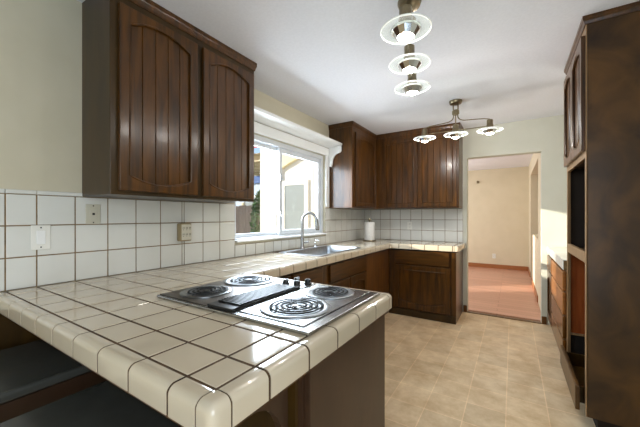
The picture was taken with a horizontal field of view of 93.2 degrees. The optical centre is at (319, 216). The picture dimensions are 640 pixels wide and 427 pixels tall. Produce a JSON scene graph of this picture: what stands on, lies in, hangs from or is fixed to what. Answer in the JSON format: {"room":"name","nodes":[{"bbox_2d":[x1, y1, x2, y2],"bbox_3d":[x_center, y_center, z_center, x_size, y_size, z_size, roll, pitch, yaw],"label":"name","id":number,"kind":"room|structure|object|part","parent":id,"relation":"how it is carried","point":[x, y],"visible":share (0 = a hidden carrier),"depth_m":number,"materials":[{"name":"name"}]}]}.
{"room":"kitchen","nodes":[
{"label":"kitchen","id":0,"kind":"room"},
{"bbox_2d":[0,0,359,291],"bbox_3d":[-1.183,0.098,1.958,0.150,2.520,7.030,0,0,32],"label":"wall","id":1,"kind":"structure","parent":0,"point":[41,40],"depth_m":1.52,"materials":[{"name":"beige paint"}]},
{"bbox_2d":[0,189,234,291],"bbox_3d":[-1.208,0.107,1.772,0.007,0.471,1.826,0,0,32],"label":"tile backsplash","id":2,"kind":"structure","parent":1,"relation":"attached to","point":[132,235],"depth_m":1.72,"materials":[{"name":"beige tile"}]},
{"bbox_2d":[31,225,50,249],"bbox_3d":[-1.376,0.102,1.491,0.010,0.120,0.074,0,0,32],"label":"light switch","id":3,"kind":"object","parent":2,"relation":"attached to","point":[40,234],"visible":1,"depth_m":1.49,"materials":[{"name":"white plastic"}]},
{"bbox_2d":[86,204,100,223],"bbox_3d":[-1.257,-0.014,1.678,0.010,0.110,0.070,0,0,32],"label":"phone jack","id":4,"kind":"object","parent":2,"relation":"attached to","point":[93,211],"visible":1,"depth_m":1.68,"materials":[{"name":"beige plastic"}]},
{"bbox_2d":[177,223,190,240],"bbox_3d":[-0.950,0.108,2.121,0.053,0.124,0.086,0,0,32],"label":"adapter","id":5,"kind":"object","parent":2,"relation":"attached to","point":[183,229],"visible":1,"depth_m":2.09,"materials":[{"name":"beige plastic"}]},
{"bbox_3d":[-0.930,0.108,2.108,0.003,0.108,0.074,0,0,32],"label":"plate","id":6,"kind":"part","parent":5,"relation":"part of","materials":[{"name":"beige plastic"}]},
{"bbox_2d":[82,0,256,202],"bbox_3d":[-0.882,-0.635,1.966,0.348,1.051,0.987,0,0,32],"label":"upper cabinet","id":7,"kind":"object","parent":1,"relation":"attached to","point":[168,106],"visible":1,"depth_m":1.67,"materials":[{"name":"brown wood"}]},
{"bbox_3d":[-0.875,-0.596,1.677,0.020,0.930,0.438,0,0,32],"label":"door","id":8,"kind":"part","parent":7,"relation":"part of","materials":[{"name":"brown wood"}]},
{"bbox_3d":[-0.879,-0.596,1.680,0.008,0.862,0.352,0,0,32],"label":"panel","id":9,"kind":"part","parent":7,"relation":"part of","materials":[{"name":"brown wood"}]},
{"bbox_3d":[-0.869,-0.596,1.674,0.013,0.866,0.356,0,0,32],"label":"moulding","id":10,"kind":"part","parent":7,"relation":"part of","materials":[{"name":"brown wood"}]},
{"bbox_3d":[-0.885,-1.131,1.968,0.338,0.059,0.987,0,0,32],"label":"crown moulding","id":11,"kind":"part","parent":7,"relation":"part of","materials":[{"name":"brown wood"}]},
{"bbox_3d":[-0.618,-0.596,2.082,0.020,0.930,0.438,0,0,32],"label":"door","id":12,"kind":"part","parent":7,"relation":"part of","materials":[{"name":"brown wood"}]},
{"bbox_3d":[-0.622,-0.596,2.084,0.008,0.862,0.352,0,0,32],"label":"panel","id":13,"kind":"part","parent":7,"relation":"part of","materials":[{"name":"brown wood"}]},
{"bbox_3d":[-0.612,-0.596,2.078,0.013,0.866,0.356,0,0,32],"label":"moulding","id":14,"kind":"part","parent":7,"relation":"part of","materials":[{"name":"brown wood"}]},
{"bbox_2d":[235,236,324,256],"bbox_3d":[-0.326,0.290,3.157,0.007,0.105,1.458,0,0,32],"label":"tile backsplash","id":15,"kind":"structure","parent":1,"relation":"attached to","point":[241,250],"depth_m":2.95,"materials":[{"name":"beige tile"}]},
{"bbox_2d":[234,121,328,242],"bbox_3d":[-0.367,-0.320,3.181,0.155,1.075,1.640,0,0,32],"label":"window","id":16,"kind":"structure","parent":1,"relation":"in","point":[280,148],"depth_m":3.18,"materials":[{"name":"white plastic"}]},
{"bbox_3d":[-0.599,-0.262,2.923,0.030,0.900,0.675,0,0,32],"label":"sash","id":17,"kind":"part","parent":16,"relation":"part of","materials":[{"name":"white plastic"}]},
{"bbox_3d":[-0.326,0.210,3.161,0.065,0.016,1.454,0,0,32],"label":"sill","id":18,"kind":"part","parent":16,"relation":"part of","materials":[{"name":"white paint"}]},
{"bbox_3d":[-0.321,-0.489,3.151,0.020,0.735,1.640,0,0,32],"label":"casing","id":19,"kind":"part","parent":16,"relation":"part of","materials":[{"name":"white paint"}]},
{"bbox_3d":[-0.221,-0.262,3.444,0.033,0.900,0.780,0,0,32],"label":"sash","id":20,"kind":"part","parent":16,"relation":"part of","materials":[{"name":"white plastic"}]},
{"bbox_2d":[254,106,341,166],"bbox_3d":[-0.237,-0.767,3.101,0.171,0.281,1.639,0,0,32],"label":"shelf","id":21,"kind":"object","parent":1,"relation":"attached to","point":[262,116],"visible":0.88,"depth_m":3.08,"materials":[{"name":"white paint"}]},
{"bbox_2d":[325,208,363,243],"bbox_3d":[0.382,0.118,4.268,0.007,0.451,1.174,0,0,32],"label":"tile backsplash","id":22,"kind":"structure","parent":1,"relation":"attached to","point":[341,225],"depth_m":4.17,"materials":[{"name":"beige tile"}]},
{"bbox_2d":[313,162,314,227],"bbox_3d":[1.052,0.098,7.144,0.150,2.520,4.120,0,0,32],"label":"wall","id":23,"kind":"structure","parent":0,"point":[313,162],"depth_m":5.45,"materials":[{"name":"beige paint"}]},
{"bbox_2d":[77,0,639,170],"bbox_3d":[1.125,-1.212,2.930,4.500,0.100,11.150,0,0,32],"label":"ceiling","id":24,"kind":"structure","parent":0,"point":[328,61],"depth_m":2.17,"materials":[{"name":"white paint"}]},
{"bbox_2d":[380,0,431,95],"bbox_3d":[0.482,-0.970,1.632,0.219,0.383,0.855,0,0,19],"label":"ceiling light","id":25,"kind":"object","parent":24,"relation":"hanging from","point":[407,27],"visible":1,"depth_m":1.57,"materials":[{"name":"white glass"}]},
{"bbox_3d":[0.377,-0.795,1.333,0.072,0.034,0.072,0,0,19],"label":"bulb","id":26,"kind":"part","parent":25,"relation":"part of","materials":[{"name":"white glass"}]},
{"bbox_3d":[0.482,-0.795,1.632,0.072,0.034,0.072,0,0,19],"label":"bulb","id":27,"kind":"part","parent":25,"relation":"part of","materials":[{"name":"white glass"}]},
{"bbox_3d":[0.588,-0.795,1.932,0.072,0.034,0.072,0,0,19],"label":"bulb","id":28,"kind":"part","parent":25,"relation":"part of","materials":[{"name":"white glass"}]},
{"bbox_2d":[414,99,502,142],"bbox_3d":[1.363,-0.972,3.040,0.819,0.378,0.219,0,0,30],"label":"ceiling light","id":29,"kind":"object","parent":24,"relation":"hanging from","point":[455,133],"visible":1,"depth_m":3.01,"materials":[{"name":"gold metal"}]},
{"bbox_3d":[1.227,-0.977,3.120,0.286,0.099,0.010,0,0,31],"label":"arm","id":30,"kind":"part","parent":29,"relation":"part of","materials":[{"name":"gold metal"}]},
{"bbox_3d":[1.363,-0.867,3.040,0.540,0.008,0.008,0,0,30],"label":"cross rod","id":31,"kind":"part","parent":29,"relation":"part of","materials":[{"name":"gold metal"}]},
{"bbox_3d":[1.499,-0.977,2.959,0.286,0.099,0.010,0,0,30],"label":"arm","id":32,"kind":"part","parent":29,"relation":"part of","materials":[{"name":"gold metal"}]},
{"bbox_2d":[364,115,566,324],"bbox_3d":[2.040,0.098,3.995,3.100,2.520,0.130,0,0,32],"label":"wall","id":33,"kind":"structure","parent":0,"point":[545,136],"depth_m":3.55,"materials":[{"name":"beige paint"}]},
{"bbox_2d":[328,121,463,209],"bbox_3d":[1.006,-0.635,3.922,1.430,1.051,1.102,0,0,32],"label":"upper cabinet","id":34,"kind":"object","parent":33,"relation":"attached to","point":[371,171],"visible":0.97,"depth_m":3.91,"materials":[{"name":"brown wood"}]},
{"bbox_3d":[0.607,-0.589,3.995,0.020,0.920,0.620,0,0,32],"label":"door","id":35,"kind":"part","parent":34,"relation":"part of","materials":[{"name":"brown wood"}]},
{"bbox_3d":[0.602,-0.589,3.998,0.008,0.828,0.518,0,0,32],"label":"panel","id":36,"kind":"part","parent":34,"relation":"part of","materials":[{"name":"brown wood"}]},
{"bbox_3d":[0.613,-0.589,3.991,0.013,0.832,0.522,0,0,32],"label":"moulding","id":37,"kind":"part","parent":34,"relation":"part of","materials":[{"name":"brown wood"}]},
{"bbox_3d":[1.002,-1.131,4.004,1.803,0.059,0.643,0,0,-2],"label":"crown moulding","id":38,"kind":"part","parent":34,"relation":"part of","materials":[{"name":"brown wood"}]},
{"bbox_3d":[1.084,-0.589,4.123,0.475,0.920,0.020,0,0,32],"label":"door","id":39,"kind":"part","parent":34,"relation":"part of","materials":[{"name":"brown wood"}]},
{"bbox_3d":[1.087,-0.589,4.127,0.383,0.828,0.008,0,0,32],"label":"panel","id":40,"kind":"part","parent":34,"relation":"part of","materials":[{"name":"brown wood"}]},
{"bbox_3d":[1.080,-0.589,4.117,0.387,0.831,0.013,0,0,32],"label":"moulding","id":41,"kind":"part","parent":34,"relation":"part of","materials":[{"name":"brown wood"}]},
{"bbox_3d":[1.494,-0.589,3.868,0.383,0.828,0.008,0,0,32],"label":"panel","id":42,"kind":"part","parent":34,"relation":"part of","materials":[{"name":"brown wood"}]},
{"bbox_3d":[1.488,-0.589,3.858,0.387,0.831,0.013,0,0,32],"label":"moulding","id":43,"kind":"part","parent":34,"relation":"part of","materials":[{"name":"brown wood"}]},
{"bbox_3d":[1.492,-0.589,3.864,0.475,0.920,0.020,0,0,32],"label":"door","id":44,"kind":"part","parent":34,"relation":"part of","materials":[{"name":"brown wood"}]},
{"bbox_2d":[365,209,462,242],"bbox_3d":[1.298,0.118,4.385,1.410,0.451,0.007,0,0,32],"label":"tile backsplash","id":45,"kind":"structure","parent":33,"relation":"attached to","point":[439,225],"depth_m":4.31,"materials":[{"name":"beige tile"}]},
{"bbox_2d":[407,222,411,229],"bbox_3d":[1.298,0.128,4.375,0.072,0.116,0.010,0,0,32],"label":"wall outlet","id":46,"kind":"object","parent":45,"relation":"attached to","point":[409,224],"visible":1,"depth_m":4.37,"materials":[{"name":"white plastic"}]},
{"bbox_2d":[467,311,541,323],"bbox_3d":[2.278,1.254,3.782,0.793,0.008,0.055,0,0,32],"label":"trim","id":47,"kind":"structure","parent":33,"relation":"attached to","point":[467,311],"depth_m":3.75,"materials":[{"name":"brown wood"}]},
{"bbox_2d":[542,316,546,324],"bbox_3d":[2.622,1.213,3.539,0.048,0.090,0.014,0,0,32],"label":"baseboard","id":48,"kind":"structure","parent":33,"relation":"attached to","point":[544,319],"depth_m":3.53,"materials":[{"name":"brown wood"}]},
{"bbox_2d":[385,312,595,426],"bbox_3d":[0.129,1.308,1.134,2.950,0.100,6.750,0,0,32],"label":"floor","id":49,"kind":"structure","parent":0,"point":[479,370],"depth_m":2.40,"materials":[{"name":"beige tile"}]},
{"bbox_2d":[0,340,105,422],"bbox_3d":[-1.192,0.918,1.181,0.480,0.680,0.510,0,0,32],"label":"counter stool","id":50,"kind":"object","parent":49,"relation":"on","point":[33,375],"visible":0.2,"depth_m":1.13,"materials":[{"name":"black leather"}]},
{"bbox_3d":[-1.192,0.596,1.181,0.480,0.035,0.510,0,0,32],"label":"seat","id":51,"kind":"part","parent":50,"relation":"part of","materials":[{"name":"black leather"}]},
{"bbox_2d":[0,380,180,426],"bbox_3d":[-0.635,0.918,0.827,0.480,0.680,0.510,0,0,32],"label":"counter stool","id":52,"kind":"object","parent":49,"relation":"on","point":[103,404],"visible":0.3,"depth_m":0.88,"materials":[{"name":"black leather"}]},
{"bbox_2d":[0,314,384,426],"bbox_3d":[-0.701,0.842,1.190,1.486,0.833,1.392,0,0,32],"label":"base cabinet","id":53,"kind":"object","parent":49,"relation":"on","point":[346,389],"visible":0.17,"depth_m":1.05,"materials":[{"name":"brown wood"}]},
{"bbox_3d":[-1.494,0.842,1.318,0.010,0.833,0.757,0,0,32],"label":"panel","id":54,"kind":"part","parent":53,"relation":"part of","materials":[{"name":"brown wood"}]},
{"bbox_2d":[0,239,465,426],"bbox_3d":[0.254,0.383,2.649,1.512,0.079,4.040,0,0,32],"label":"countertop","id":55,"kind":"structure","parent":53,"relation":"on","point":[193,366],"depth_m":0.90,"materials":[{"name":"beige tile"}]},
{"bbox_2d":[157,274,378,335],"bbox_3d":[-0.217,0.323,1.303,0.784,0.039,0.547,0,0,32],"label":"electric cooktop","id":56,"kind":"object","parent":55,"relation":"in","point":[296,306],"visible":1,"depth_m":1.19,"materials":[{"name":"silver metal"}]},
{"bbox_3d":[-0.499,0.326,1.326,0.212,0.005,0.212,0,0,15],"label":"burner","id":57,"kind":"part","parent":56,"relation":"part of","materials":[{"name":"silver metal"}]},
{"bbox_3d":[-0.416,0.331,1.431,0.298,0.002,0.525,0,0,32],"label":"cooking plate","id":58,"kind":"part","parent":56,"relation":"part of","materials":[{"name":"silver metal"}]},
{"bbox_3d":[-0.362,0.326,1.560,0.256,0.005,0.256,0,0,-36],"label":"burner","id":59,"kind":"part","parent":56,"relation":"part of","materials":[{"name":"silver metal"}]},
{"bbox_2d":[207,283,298,311],"bbox_3d":[-0.256,0.325,1.256,0.132,0.014,0.398,0,0,32],"label":"vent grille","id":60,"kind":"object","parent":56,"relation":"attached to","point":[238,302],"depth_m":1.19,"materials":[{"name":"black metal"}]},
{"bbox_3d":[-0.165,0.316,1.470,0.038,0.025,0.038,0,0,32],"label":"knob","id":61,"kind":"part","parent":56,"relation":"part of","materials":[{"name":"black plastic"}]},
{"bbox_3d":[-0.089,0.326,1.101,0.256,0.005,0.256,0,0,8],"label":"burner","id":62,"kind":"part","parent":56,"relation":"part of","materials":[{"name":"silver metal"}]},
{"bbox_3d":[-0.110,0.316,1.442,0.038,0.025,0.038,0,0,32],"label":"knob","id":63,"kind":"part","parent":56,"relation":"part of","materials":[{"name":"black plastic"}]},
{"bbox_3d":[-0.114,0.330,1.478,0.146,0.003,0.118,0,0,32],"label":"control panel","id":64,"kind":"part","parent":56,"relation":"part of","materials":[{"name":"silver metal"}]},
{"bbox_3d":[-0.035,0.330,1.191,0.276,0.002,0.489,0,0,32],"label":"cooking plate","id":65,"kind":"part","parent":56,"relation":"part of","materials":[{"name":"silver metal"}]},
{"bbox_3d":[-0.060,0.316,1.483,0.038,0.025,0.038,0,0,32],"label":"knob","id":66,"kind":"part","parent":56,"relation":"part of","materials":[{"name":"black plastic"}]},
{"bbox_3d":[0.041,0.326,1.309,0.212,0.005,0.212,0,0,-19],"label":"burner","id":67,"kind":"part","parent":56,"relation":"part of","materials":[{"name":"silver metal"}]},
{"bbox_2d":[300,212,318,248],"bbox_3d":[-0.110,0.142,3.184,0.208,0.388,0.058,0,0,1],"label":"faucet","id":68,"kind":"object","parent":55,"relation":"on","point":[306,213],"visible":1,"depth_m":3.17,"materials":[{"name":"silver metal"}]},
{"bbox_2d":[279,245,360,255],"bbox_3d":[0.028,0.430,3.102,0.479,0.186,0.864,0,0,32],"label":"sink","id":69,"kind":"object","parent":55,"relation":"in","point":[322,250],"visible":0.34,"depth_m":3.31,"materials":[{"name":"silver metal"}]},
{"bbox_2d":[363,218,375,240],"bbox_3d":[0.704,0.183,4.307,0.192,0.318,0.192,0,0,32],"label":"paper towel holder","id":70,"kind":"object","parent":55,"relation":"on","point":[369,227],"visible":1,"depth_m":4.24,"materials":[{"name":"white paper"}]},
{"bbox_3d":[-0.679,0.842,1.256,1.451,0.833,0.012,0,0,32],"label":"panel","id":71,"kind":"part","parent":53,"relation":"part of","materials":[{"name":"brown wood"}]},
{"bbox_3d":[0.124,0.842,1.121,0.020,0.833,0.598,0,0,32],"label":"panel","id":72,"kind":"part","parent":53,"relation":"part of","materials":[{"name":"brown wood"}]},
{"bbox_2d":[276,266,322,283],"bbox_3d":[-0.459,0.841,2.377,0.620,0.834,0.865,0,0,32],"label":"base cabinet","id":73,"kind":"object","parent":49,"relation":"on","point":[315,274],"visible":0.04,"depth_m":2.42,"materials":[{"name":"brown wood"}]},
{"bbox_3d":[-0.095,0.508,2.397,0.020,0.155,0.410,0,0,32],"label":"drawer","id":74,"kind":"part","parent":73,"relation":"part of","materials":[{"name":"brown wood"}]},
{"bbox_2d":[322,255,366,289],"bbox_3d":[0.022,0.841,3.132,0.620,0.834,0.915,0,0,32],"label":"base cabinet","id":75,"kind":"object","parent":49,"relation":"on","point":[349,273],"visible":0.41,"depth_m":2.96,"materials":[{"name":"brown wood"}]},
{"bbox_3d":[0.191,0.868,2.845,0.020,0.530,0.385,0,0,32],"label":"door","id":76,"kind":"part","parent":75,"relation":"part of","materials":[{"name":"brown wood"}]},
{"bbox_3d":[0.298,0.508,3.013,0.020,0.155,0.790,0,0,32],"label":"drawer","id":77,"kind":"part","parent":75,"relation":"part of","materials":[{"name":"brown wood"}]},
{"bbox_3d":[0.404,0.868,3.180,0.020,0.530,0.385,0,0,32],"label":"door","id":78,"kind":"part","parent":75,"relation":"part of","materials":[{"name":"brown wood"}]},
{"bbox_3d":[0.399,0.868,3.183,0.007,0.418,0.283,0,0,32],"label":"panel","id":79,"kind":"part","parent":75,"relation":"part of","materials":[{"name":"brown wood"}]},
{"bbox_2d":[365,248,390,314],"bbox_3d":[0.606,0.841,4.069,0.598,0.834,1.283,0,0,32],"label":"base cabinet","id":80,"kind":"object","parent":49,"relation":"on","point":[377,270],"visible":0.21,"depth_m":3.68,"materials":[{"name":"brown wood"}]},
{"bbox_2d":[389,248,462,324],"bbox_3d":[1.393,0.841,3.980,0.812,0.834,0.588,0,0,32],"label":"base cabinet","id":81,"kind":"object","parent":49,"relation":"on","point":[423,284],"visible":0.96,"depth_m":3.73,"materials":[{"name":"brown wood"}]},
{"bbox_3d":[1.252,0.883,3.744,0.558,0.428,0.007,0,0,32],"label":"panel","id":82,"kind":"part","parent":81,"relation":"part of","materials":[{"name":"brown wood"}]},
{"bbox_3d":[1.245,0.883,3.734,0.562,0.432,0.013,0,0,32],"label":"moulding","id":83,"kind":"part","parent":81,"relation":"part of","materials":[{"name":"brown wood"}]},
{"bbox_3d":[1.249,0.510,3.739,0.650,0.165,0.020,0,0,32],"label":"drawer","id":84,"kind":"part","parent":81,"relation":"part of","materials":[{"name":"brown wood"}]},
{"bbox_3d":[1.249,0.883,3.739,0.670,0.540,0.020,0,0,32],"label":"door","id":85,"kind":"part","parent":81,"relation":"part of","materials":[{"name":"brown wood"}]},
{"bbox_2d":[547,255,566,351],"bbox_3d":[2.554,0.841,2.793,0.638,0.834,1.343,0,0,32],"label":"base cabinet","id":86,"kind":"object","parent":49,"relation":"on","point":[556,276],"visible":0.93,"depth_m":2.69,"materials":[{"name":"brown wood"}]},
{"bbox_3d":[2.526,0.880,3.330,0.013,0.437,0.332,0,0,32],"label":"moulding","id":87,"kind":"part","parent":86,"relation":"part of","materials":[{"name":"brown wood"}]},
{"bbox_3d":[2.532,0.880,3.327,0.020,0.545,0.430,0,0,32],"label":"door","id":88,"kind":"part","parent":86,"relation":"part of","materials":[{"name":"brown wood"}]},
{"bbox_3d":[2.537,0.880,3.324,0.007,0.433,0.328,0,0,32],"label":"panel","id":89,"kind":"part","parent":86,"relation":"part of","materials":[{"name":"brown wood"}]},
{"bbox_3d":[2.531,0.518,3.327,0.022,0.150,0.430,0,0,32],"label":"drawer","id":90,"kind":"part","parent":86,"relation":"part of","materials":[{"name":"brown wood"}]},
{"bbox_2d":[547,246,566,269],"bbox_3d":[2.554,0.383,2.793,0.637,0.079,1.343,0,0,32],"label":"countertop","id":91,"kind":"structure","parent":86,"relation":"on","point":[558,254],"depth_m":2.82,"materials":[{"name":"beige tile"}]},
{"bbox_3d":[2.170,1.071,2.760,0.022,0.165,0.825,0,0,32],"label":"drawer","id":92,"kind":"part","parent":86,"relation":"part of","materials":[{"name":"brown wood"}]},
{"bbox_3d":[2.170,0.885,2.760,0.022,0.175,0.825,0,0,32],"label":"drawer","id":93,"kind":"part","parent":86,"relation":"part of","materials":[{"name":"brown wood"}]},
{"bbox_3d":[2.170,0.696,2.760,0.022,0.175,0.825,0,0,32],"label":"drawer","id":94,"kind":"part","parent":86,"relation":"part of","materials":[{"name":"brown wood"}]},
{"bbox_3d":[2.170,0.518,2.760,0.022,0.150,0.825,0,0,32],"label":"drawer","id":95,"kind":"part","parent":86,"relation":"part of","materials":[{"name":"brown wood"}]},
{"bbox_2d":[560,1,639,426],"bbox_3d":[1.979,0.049,1.909,0.657,2.419,0.756,0,0,32],"label":"tall cabinet","id":96,"kind":"object","parent":49,"relation":"on","point":[600,365],"visible":1,"depth_m":1.71,"materials":[{"name":"brown wood"}]},
{"bbox_3d":[1.826,-0.725,2.231,0.013,0.598,0.256,0,0,32],"label":"moulding","id":97,"kind":"part","parent":96,"relation":"part of","materials":[{"name":"brown wood"}]},
{"bbox_3d":[1.836,-0.725,2.224,0.008,0.593,0.252,0,0,32],"label":"panel","id":98,"kind":"part","parent":96,"relation":"part of","materials":[{"name":"brown wood"}]},
{"bbox_3d":[1.832,-0.725,2.227,0.020,0.675,0.354,0,0,32],"label":"door","id":99,"kind":"part","parent":96,"relation":"part of","materials":[{"name":"brown wood"}]},
{"bbox_3d":[1.719,1.081,2.091,0.022,0.145,0.678,0,0,32],"label":"drawer","id":100,"kind":"part","parent":96,"relation":"part of","materials":[{"name":"brown wood"}]},
{"bbox_3d":[1.632,-0.725,1.927,0.013,0.598,0.256,0,0,32],"label":"moulding","id":101,"kind":"part","parent":96,"relation":"part of","materials":[{"name":"brown wood"}]},
{"bbox_3d":[1.753,0.013,2.064,0.020,2.300,0.738,0,0,32],"label":"frame","id":102,"kind":"part","parent":96,"relation":"part of","materials":[{"name":"brown wood"}]},
{"bbox_3d":[1.643,-0.725,1.920,0.008,0.593,0.252,0,0,32],"label":"panel","id":103,"kind":"part","parent":96,"relation":"part of","materials":[{"name":"brown wood"}]},
{"bbox_3d":[2.204,0.013,2.202,0.593,2.300,0.020,0,0,32],"label":"panel","id":104,"kind":"part","parent":96,"relation":"part of","materials":[{"name":"brown wood"}]},
{"bbox_3d":[1.638,-0.725,1.923,0.020,0.675,0.354,0,0,32],"label":"door","id":105,"kind":"part","parent":96,"relation":"part of","materials":[{"name":"brown wood"}]},
{"bbox_2d":[575,161,584,168],"bbox_3d":[2.011,-0.377,1.899,0.593,0.020,0.698,0,0,32],"label":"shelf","id":106,"kind":"object","parent":96,"relation":"attached to","point":[578,164],"depth_m":2.09,"materials":[{"name":"brown wood"}]},
{"bbox_3d":[1.990,-1.139,1.902,0.631,0.044,0.756,0,0,32],"label":"crown moulding","id":107,"kind":"part","parent":96,"relation":"part of","materials":[{"name":"brown wood"}]},
{"bbox_3d":[1.812,0.013,1.600,0.607,2.300,0.020,0,0,32],"label":"panel","id":108,"kind":"part","parent":96,"relation":"part of","materials":[{"name":"brown wood"}]},
{"bbox_2d":[468,167,528,266],"bbox_3d":[4.079,0.048,7.570,4.500,2.420,0.150,0,0,32],"label":"wall","id":109,"kind":"structure","parent":0,"point":[498,205],"depth_m":7.33,"materials":[{"name":"beige paint"}]},
{"bbox_2d":[468,262,527,270],"bbox_3d":[3.477,1.208,7.856,3.176,0.100,0.014,0,0,32],"label":"baseboard","id":110,"kind":"structure","parent":109,"relation":"attached to","point":[509,267],"depth_m":7.31,"materials":[{"name":"brown wood"}]},
{"bbox_2d":[468,266,540,321],"bbox_3d":[3.013,1.308,5.895,4.500,0.099,4.120,0,0,32],"label":"floor","id":111,"kind":"structure","parent":0,"point":[500,292],"depth_m":4.96,"materials":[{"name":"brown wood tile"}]},
{"bbox_2d":[529,153,540,310],"bbox_3d":[3.820,0.048,5.292,0.130,2.420,3.970,0,0,32],"label":"wall","id":112,"kind":"structure","parent":0,"point":[535,163],"depth_m":5.41,"materials":[{"name":"beige paint"}]},
{"bbox_2d":[528,267,537,302],"bbox_3d":[4.003,1.208,5.713,0.014,0.100,3.036,0,0,32],"label":"baseboard","id":113,"kind":"structure","parent":112,"relation":"attached to","point":[529,272],"depth_m":5.02,"materials":[{"name":"brown wood"}]},
{"label":"outside","id":114,"kind":"structure","parent":0,"visible":0},
{"bbox_3d":[-4.764,1.408,9.377,13.840,0.100,18.000,0,0,32],"label":"ground","id":115,"kind":"structure","parent":114,"visible":0},
{"bbox_2d":[236,205,259,233],"bbox_3d":[-3.189,0.491,10.295,3.512,1.733,0.080,0,0,32],"label":"wooden fence","id":116,"kind":"object","parent":115,"relation":"on","point":[243,218],"visible":0.11,"depth_m":9.79,"materials":[{"name":"grey wood"}]},
{"bbox_2d":[236,183,259,205],"bbox_3d":[-2.279,-0.342,14.434,9.000,3.400,1.000,0,0,32],"label":"house","id":117,"kind":"structure","parent":115,"relation":"on","point":[256,186],"depth_m":14.78,"materials":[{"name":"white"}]},
{"bbox_3d":[-3.465,-0.442,14.898,0.940,1.040,0.009,0,0,32],"label":"pane","id":118,"kind":"part","parent":117,"relation":"part of","materials":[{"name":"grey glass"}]},
{"bbox_2d":[241,153,259,205],"bbox_3d":[-2.146,-0.132,9.429,3.200,2.980,2.300,0,0,32],"label":"patio cover","id":119,"kind":"object","parent":115,"relation":"on","point":[256,155],"visible":0.03,"depth_m":8.52,"materials":[{"name":"beige wood"}]},
{"bbox_2d":[249,190,259,232],"bbox_3d":[-1.724,0.270,8.826,0.694,2.179,0.659,0,0,18],"label":"shrub","id":120,"kind":"object","parent":115,"relation":"on","point":[255,214],"visible":0.31,"depth_m":8.66,"materials":[{"name":"green plant"}]},
{"bbox_2d":[254,176,259,183],"bbox_3d":[-1.849,-0.117,11.013,4.000,2.950,0.090,0,0,32],"label":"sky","id":121,"kind":"structure","parent":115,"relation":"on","point":[256,178],"depth_m":11.29,"materials":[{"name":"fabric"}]},
{"bbox_2d":[260,148,312,231],"bbox_3d":[-0.284,-0.292,6.601,2.420,3.300,0.370,0,0,32],"label":"house wing","id":122,"kind":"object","parent":115,"relation":"on","point":[297,174],"visible":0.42,"depth_m":6.78,"materials":[{"name":"white paint"}]},
{"bbox_3d":[-0.560,0.328,6.679,0.550,2.060,0.015,0,0,32],"label":"door glass","id":123,"kind":"part","parent":122,"relation":"part of","materials":[{"name":"grey glass"}]},
{"bbox_3d":[-0.557,0.283,6.674,0.720,2.150,0.039,0,0,32],"label":"door frame","id":124,"kind":"part","parent":122,"relation":"part of","materials":[{"name":"white paint"}]}
]}

